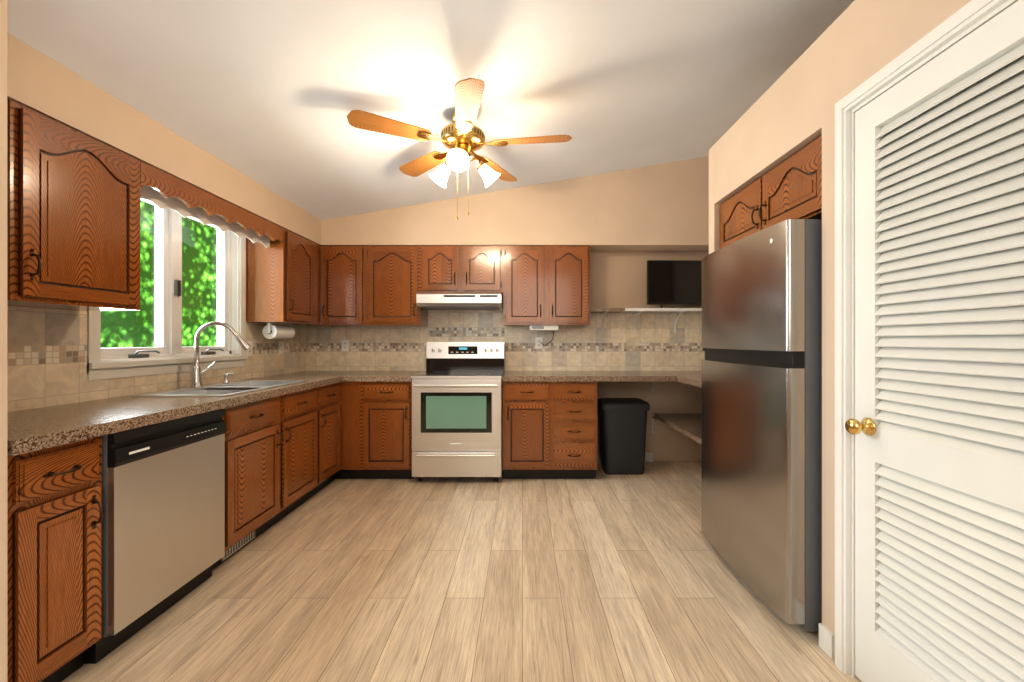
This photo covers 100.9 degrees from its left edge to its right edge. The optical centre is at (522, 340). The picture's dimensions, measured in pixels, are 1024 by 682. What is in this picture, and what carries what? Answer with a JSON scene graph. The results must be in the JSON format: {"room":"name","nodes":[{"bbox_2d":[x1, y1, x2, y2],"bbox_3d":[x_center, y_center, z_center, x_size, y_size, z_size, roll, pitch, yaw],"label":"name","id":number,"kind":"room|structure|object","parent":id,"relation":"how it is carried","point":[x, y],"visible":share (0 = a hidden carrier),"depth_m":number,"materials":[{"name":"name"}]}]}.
{"room":"kitchen","nodes":[
{"label":"kitchen","id":0,"kind":"room"},
{"bbox_2d":[0,0,6,681],"bbox_3d":[-1.855,-0.015,1.167,0.650,2.450,0.175,0,0,0],"label":"wall","id":1,"kind":"structure","parent":0,"point":[3,340],"depth_m":1.25,"materials":[{"name":"beige paint"}]},
{"bbox_2d":[7,305,305,325],"bbox_3d":[-2.255,-0.040,1.475,0.150,2.500,5.850,0,0,0],"label":"wall","id":2,"kind":"structure","parent":0,"point":[80,310],"depth_m":2.02,"materials":[{"name":"beige paint"}]},
{"bbox_2d":[7,99,150,310],"bbox_3d":[-2.016,-0.519,1.814,0.309,0.738,0.528,0,0,0],"label":"upper cabinet","id":3,"kind":"object","parent":2,"relation":"attached to","point":[73,198],"depth_m":1.74,"materials":[{"name":"brown wood"}]},
{"bbox_2d":[246,341,252,355],"bbox_3d":[-2.171,0.060,3.360,0.008,0.116,0.072,0,0,0],"label":"electrical outlet plate","id":4,"kind":"object","parent":2,"relation":"attached to","point":[249,352],"depth_m":3.37,"materials":[{"name":"white plastic"}]},
{"bbox_2d":[278,341,283,353],"bbox_3d":[-2.171,0.060,3.800,0.008,0.116,0.072,0,0,0],"label":"electrical outlet plate","id":5,"kind":"object","parent":2,"relation":"attached to","point":[280,343],"depth_m":3.79,"materials":[{"name":"white plastic"}]},
{"bbox_2d":[243,227,326,326],"bbox_3d":[-1.992,-0.519,3.624,0.357,0.738,0.608,0,0,0],"label":"upper cabinet","id":6,"kind":"object","parent":2,"relation":"attached to","point":[286,271],"depth_m":3.35,"materials":[{"name":"brown wood"}]},
{"bbox_2d":[7,33,321,245],"bbox_3d":[-2.026,-1.017,2.752,0.308,0.249,2.995,0,0,0],"label":"soffit","id":7,"kind":"structure","parent":0,"point":[41,83],"depth_m":2.02,"materials":[{"name":"beige paint"}]},
{"bbox_2d":[7,156,708,411],"bbox_3d":[-0.180,-0.582,2.752,4.260,2.384,2.995,0,0,0],"label":"wall","id":8,"kind":"structure","parent":0,"point":[55,357],"depth_m":3.92,"materials":[{"name":"beige paint"}]},
{"bbox_2d":[590,308,701,332],"bbox_3d":[1.288,-0.195,4.098,1.303,0.226,0.285,0,0,0],"label":"shelf","id":9,"kind":"object","parent":8,"relation":"attached to","point":[635,311],"visible":0.98,"depth_m":4.04,"materials":[{"name":"laminate"}]},
{"bbox_2d":[647,260,701,307],"bbox_3d":[1.573,-0.545,4.100,0.725,0.470,0.155,0,0,0],"label":"tv","id":10,"kind":"object","parent":9,"relation":"on","point":[674,282],"visible":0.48,"depth_m":4.08,"materials":[{"name":"black plastic"}]},
{"bbox_2d":[7,0,854,219],"bbox_3d":[-0.115,-1.462,1.475,4.430,0.833,5.850,0,0,0],"label":"ceiling","id":11,"kind":"structure","parent":0,"point":[271,95],"depth_m":2.19,"materials":[{"name":"paint"}]},
{"bbox_2d":[347,78,571,219],"bbox_3d":[-0.326,-1.053,2.538,1.233,0.661,1.243,0,0,0],"label":"fan","id":12,"kind":"object","parent":11,"relation":"hanging from","point":[462,139],"visible":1,"depth_m":2.45,"materials":[{"name":"brown wood"}]},
{"bbox_2d":[61,461,861,681],"bbox_3d":[-0.115,1.250,1.475,4.430,0.080,5.850,0,0,0],"label":"floor","id":13,"kind":"structure","parent":0,"point":[602,577],"depth_m":1.98,"materials":[{"name":"wood"}]},
{"bbox_2d":[7,439,103,681],"bbox_3d":[-1.861,0.779,1.429,0.619,0.862,0.298,0,0,0],"label":"base cabinet","id":14,"kind":"object","parent":13,"relation":"on","point":[55,511],"depth_m":1.40,"materials":[{"name":"brown wood"}]},
{"bbox_2d":[7,375,342,458],"bbox_3d":[-1.850,0.323,2.435,0.640,0.045,2.330,0,0,0],"label":"countertop","id":15,"kind":"structure","parent":14,"relation":"on","point":[36,429],"depth_m":1.77,"materials":[{"name":"brown stone"}]},
{"bbox_2d":[190,321,250,386],"bbox_3d":[-1.932,0.084,2.710,0.308,0.417,0.153,0,0,0],"label":"faucet","id":16,"kind":"object","parent":15,"relation":"on","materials":[{"name":"silver metal"}]},
{"bbox_2d":[135,379,306,430],"bbox_3d":[-1.850,0.386,2.700,0.500,0.187,0.860,0,0,0],"label":"sink","id":17,"kind":"object","parent":15,"relation":"in","point":[234,417],"depth_m":2.66,"materials":[{"name":"silver metal"}]},
{"bbox_2d":[83,409,225,663],"bbox_3d":[-1.838,0.779,1.880,0.624,0.861,0.593,0,0,0],"label":"dishwasher","id":18,"kind":"object","parent":13,"relation":"on","point":[163,518],"visible":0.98,"depth_m":1.78,"materials":[{"name":"silver metal"}]},
{"bbox_2d":[235,383,342,502],"bbox_3d":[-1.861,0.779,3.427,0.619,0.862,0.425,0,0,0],"label":"base cabinet","id":19,"kind":"object","parent":13,"relation":"on","point":[293,441],"depth_m":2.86,"materials":[{"name":"brown wood"}]},
{"bbox_2d":[287,371,422,382],"bbox_3d":[-1.558,0.323,3.920,1.224,0.045,0.640,0,0,0],"label":"countertop","id":20,"kind":"structure","parent":19,"relation":"on","point":[348,376],"depth_m":3.67,"materials":[{"name":"brown stone"}]},
{"bbox_2d":[343,383,370,478],"bbox_3d":[-1.745,0.779,3.930,0.850,0.862,0.619,0,0,0],"label":"base cabinet","id":21,"kind":"object","parent":13,"relation":"on","point":[356,396],"depth_m":3.64,"materials":[{"name":"brown wood"}]},
{"bbox_2d":[371,379,415,478],"bbox_3d":[-1.169,0.779,3.930,0.442,0.862,0.619,0,0,0],"label":"base cabinet","id":22,"kind":"object","parent":13,"relation":"on","point":[391,403],"depth_m":3.62,"materials":[{"name":"brown wood"}]},
{"bbox_2d":[411,342,503,481],"bbox_3d":[-0.560,0.610,3.862,0.766,1.200,0.706,0,0,0],"label":"range","id":23,"kind":"object","parent":13,"relation":"on","point":[457,409],"visible":1,"depth_m":3.57,"materials":[{"name":"silver metal"}]},
{"bbox_2d":[502,379,554,478],"bbox_3d":[0.039,0.779,3.930,0.422,0.862,0.619,0,0,0],"label":"base cabinet","id":24,"kind":"object","parent":13,"relation":"on","point":[528,408],"depth_m":3.62,"materials":[{"name":"brown wood"}]},
{"bbox_2d":[503,371,701,382],"bbox_3d":[0.883,0.323,3.920,2.114,0.045,0.640,0,0,0],"label":"countertop","id":25,"kind":"structure","parent":24,"relation":"on","point":[508,376],"depth_m":3.64,"materials":[{"name":"brown stone"}]},
{"bbox_2d":[555,383,596,478],"bbox_3d":[0.413,0.779,3.930,0.463,0.862,0.619,0,0,0],"label":"base cabinet","id":26,"kind":"object","parent":13,"relation":"on","point":[575,403],"depth_m":3.62,"materials":[{"name":"brown wood"}]},
{"bbox_2d":[597,398,649,474],"bbox_3d":[0.930,0.880,3.949,0.448,0.660,0.330,0,0,0],"label":"trash can","id":27,"kind":"object","parent":13,"relation":"on","point":[622,427],"visible":0.94,"depth_m":3.81,"materials":[{"name":"grey plastic"}]},
{"bbox_2d":[702,219,821,631],"bbox_3d":[1.459,0.357,2.135,0.802,1.705,0.840,0,0,0],"label":"refrigerator","id":28,"kind":"object","parent":13,"relation":"on","point":[762,414],"visible":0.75,"depth_m":1.84,"materials":[{"name":"grey metal"}]},
{"bbox_2d":[306,252,708,460],"bbox_3d":[-0.115,-0.490,4.325,4.430,3.400,0.150,0,0,0],"label":"wall","id":29,"kind":"structure","parent":0,"point":[618,279],"depth_m":4.25,"materials":[{"name":"beige paint"}]},
{"bbox_2d":[341,340,348,350],"bbox_3d":[-1.780,0.045,4.240,0.072,0.116,0.007,0,0,0],"label":"electrical outlet plate","id":30,"kind":"object","parent":29,"relation":"attached to","point":[345,345],"depth_m":4.24,"materials":[{"name":"white plastic"}]},
{"bbox_2d":[327,246,366,325],"bbox_3d":[-1.670,-0.519,4.075,0.420,0.738,0.329,0,0,0],"label":"upper cabinet","id":31,"kind":"object","parent":29,"relation":"attached to","point":[346,265],"depth_m":3.91,"materials":[{"name":"brown wood"}]},
{"bbox_2d":[367,246,430,325],"bbox_3d":[-1.205,-0.519,4.075,0.510,0.738,0.329,0,0,0],"label":"upper cabinet","id":32,"kind":"object","parent":29,"relation":"attached to","point":[395,297],"depth_m":3.91,"materials":[{"name":"brown wood"}]},
{"bbox_2d":[423,246,466,298],"bbox_3d":[-0.761,-0.670,4.075,0.377,0.436,0.329,0,0,0],"label":"upper cabinet","id":33,"kind":"object","parent":29,"relation":"attached to","point":[442,265],"depth_m":3.91,"materials":[{"name":"brown wood"}]},
{"bbox_2d":[416,291,503,309],"bbox_3d":[-0.565,-0.377,3.994,0.754,0.137,0.491,0,0,0],"label":"range hood","id":34,"kind":"object","parent":33,"relation":"attached to","point":[425,300],"depth_m":3.76,"materials":[{"name":"silver metal"}]},
{"bbox_2d":[463,246,502,298],"bbox_3d":[-0.377,-0.670,4.075,0.393,0.436,0.329,0,0,0],"label":"upper cabinet","id":35,"kind":"object","parent":29,"relation":"attached to","point":[482,265],"depth_m":3.91,"materials":[{"name":"brown wood"}]},
{"bbox_2d":[503,246,546,326],"bbox_3d":[0.022,-0.519,4.075,0.403,0.738,0.329,0,0,0],"label":"upper cabinet","id":36,"kind":"object","parent":29,"relation":"attached to","point":[524,267],"depth_m":3.91,"materials":[{"name":"brown wood"}]},
{"bbox_2d":[535,337,542,348],"bbox_3d":[0.164,0.020,4.240,0.072,0.116,0.007,0,0,0],"label":"electrical outlet plate","id":37,"kind":"object","parent":29,"relation":"attached to","point":[538,345],"depth_m":4.24,"materials":[{"name":"white plastic"}]},
{"bbox_2d":[547,246,589,326],"bbox_3d":[0.426,-0.519,4.075,0.407,0.738,0.329,0,0,0],"label":"upper cabinet","id":38,"kind":"object","parent":29,"relation":"attached to","point":[568,267],"depth_m":3.91,"materials":[{"name":"brown wood"}]},
{"bbox_2d":[597,452,652,461],"bbox_3d":[0.985,1.165,4.243,0.650,0.090,0.014,0,0,0],"label":"baseboard","id":39,"kind":"structure","parent":29,"relation":"attached to","point":[648,455],"depth_m":4.24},
{"bbox_2d":[709,0,970,634],"bbox_3d":[1.570,-0.005,0.700,0.760,2.430,4.000,0,0,0],"label":"wall","id":40,"kind":"structure","parent":0,"point":[788,113],"depth_m":1.65,"materials":[{"name":"beige paint"}]},
{"bbox_2d":[719,135,821,248],"bbox_3d":[1.390,-0.689,2.150,0.420,0.314,0.933,0,0,0],"label":"upper cabinet","id":41,"kind":"object","parent":40,"relation":"attached to","point":[790,188],"visible":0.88,"depth_m":2.01,"materials":[{"name":"brown wood"}]},
{"bbox_2d":[835,0,1017,676],"bbox_3d":[1.228,0.161,1.204,0.124,2.099,0.763,0,0,0],"label":"door frame","id":42,"kind":"structure","parent":40,"relation":"attached to","point":[971,16],"depth_m":1.53,"materials":[{"name":"white wood"}]},
{"bbox_2d":[845,0,1023,681],"bbox_3d":[1.177,0.189,1.204,0.102,2.018,0.625,0,0,0],"label":"pantry door","id":43,"kind":"structure","parent":42,"relation":"in","point":[935,426],"depth_m":1.21,"materials":[{"name":"white wood"}]},
{"label":"outside","id":44,"kind":"structure","parent":0,"visible":0},
{"bbox_2d":[101,200,216,347],"bbox_3d":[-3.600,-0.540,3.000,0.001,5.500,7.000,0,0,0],"label":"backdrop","id":45,"kind":"structure","parent":44,"point":[134,337],"depth_m":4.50,"materials":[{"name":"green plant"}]}
]}

